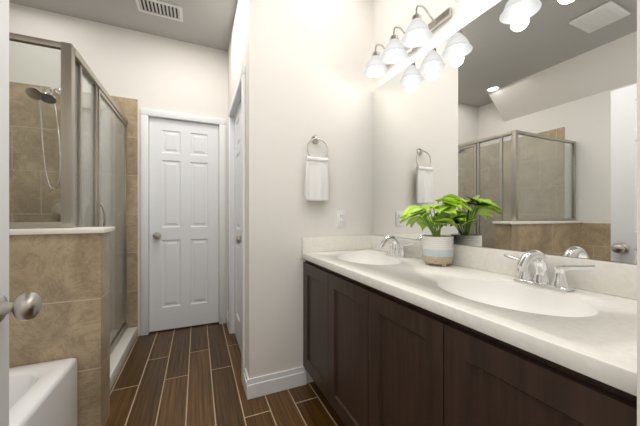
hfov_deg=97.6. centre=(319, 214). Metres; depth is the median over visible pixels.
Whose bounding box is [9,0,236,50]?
ceiling
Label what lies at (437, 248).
plant
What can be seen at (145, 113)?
door frame
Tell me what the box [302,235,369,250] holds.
backsplash
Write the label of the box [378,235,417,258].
faucet
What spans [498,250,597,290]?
faucet
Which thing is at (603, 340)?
countertop
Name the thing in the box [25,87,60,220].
shower head
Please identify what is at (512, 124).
mirror
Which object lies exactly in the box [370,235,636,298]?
backsplash
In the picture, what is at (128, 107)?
tiled wall
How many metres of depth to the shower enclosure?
1.70 m
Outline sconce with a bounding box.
[363,4,451,77]
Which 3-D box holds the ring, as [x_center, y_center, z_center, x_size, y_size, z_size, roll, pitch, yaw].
[-0.024,-0.311,1.836,0.167,0.440,0.072,0,0,-24]
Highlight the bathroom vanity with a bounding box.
[303,259,636,425]
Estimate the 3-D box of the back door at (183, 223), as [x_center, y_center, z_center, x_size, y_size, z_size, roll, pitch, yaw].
[-1.314,0.090,2.735,0.614,2.018,0.106,0,0,-24]
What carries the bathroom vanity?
on the floor
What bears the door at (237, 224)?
in the wall at (305, 62)
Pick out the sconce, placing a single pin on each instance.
(418, 32)
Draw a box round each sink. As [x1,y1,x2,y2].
[338,251,409,266]
[430,275,609,318]
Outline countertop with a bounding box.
[302,247,636,386]
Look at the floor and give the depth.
1.76 m
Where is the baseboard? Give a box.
[226,311,306,399]
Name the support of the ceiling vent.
in the ceiling
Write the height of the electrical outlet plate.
0.116 m
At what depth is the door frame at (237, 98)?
2.61 m
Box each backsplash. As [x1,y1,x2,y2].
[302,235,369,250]
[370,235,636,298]
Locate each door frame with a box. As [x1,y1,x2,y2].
[140,108,223,335]
[224,64,244,383]
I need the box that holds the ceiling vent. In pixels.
[135,0,182,21]
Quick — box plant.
[400,194,471,266]
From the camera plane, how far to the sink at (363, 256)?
1.76 m
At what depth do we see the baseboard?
1.75 m
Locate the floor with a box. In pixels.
[105,322,344,425]
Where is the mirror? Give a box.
[372,0,636,263]
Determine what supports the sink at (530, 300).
in the countertop
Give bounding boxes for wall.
[9,0,639,425]
[9,81,116,221]
[9,227,136,425]
[117,96,137,335]
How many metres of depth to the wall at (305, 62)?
1.88 m
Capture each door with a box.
[0,0,41,425]
[149,117,218,331]
[234,101,240,351]
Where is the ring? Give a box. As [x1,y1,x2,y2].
[304,135,328,200]
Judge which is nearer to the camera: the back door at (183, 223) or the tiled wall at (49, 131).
the tiled wall at (49, 131)
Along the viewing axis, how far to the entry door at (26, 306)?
0.74 m
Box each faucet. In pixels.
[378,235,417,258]
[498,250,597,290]
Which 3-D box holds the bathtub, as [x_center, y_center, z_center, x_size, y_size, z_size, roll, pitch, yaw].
[-1.416,0.901,0.464,1.150,0.420,1.487,0,0,-24]
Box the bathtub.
[9,358,76,425]
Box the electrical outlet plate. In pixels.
[337,211,345,226]
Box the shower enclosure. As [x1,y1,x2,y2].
[9,32,127,354]

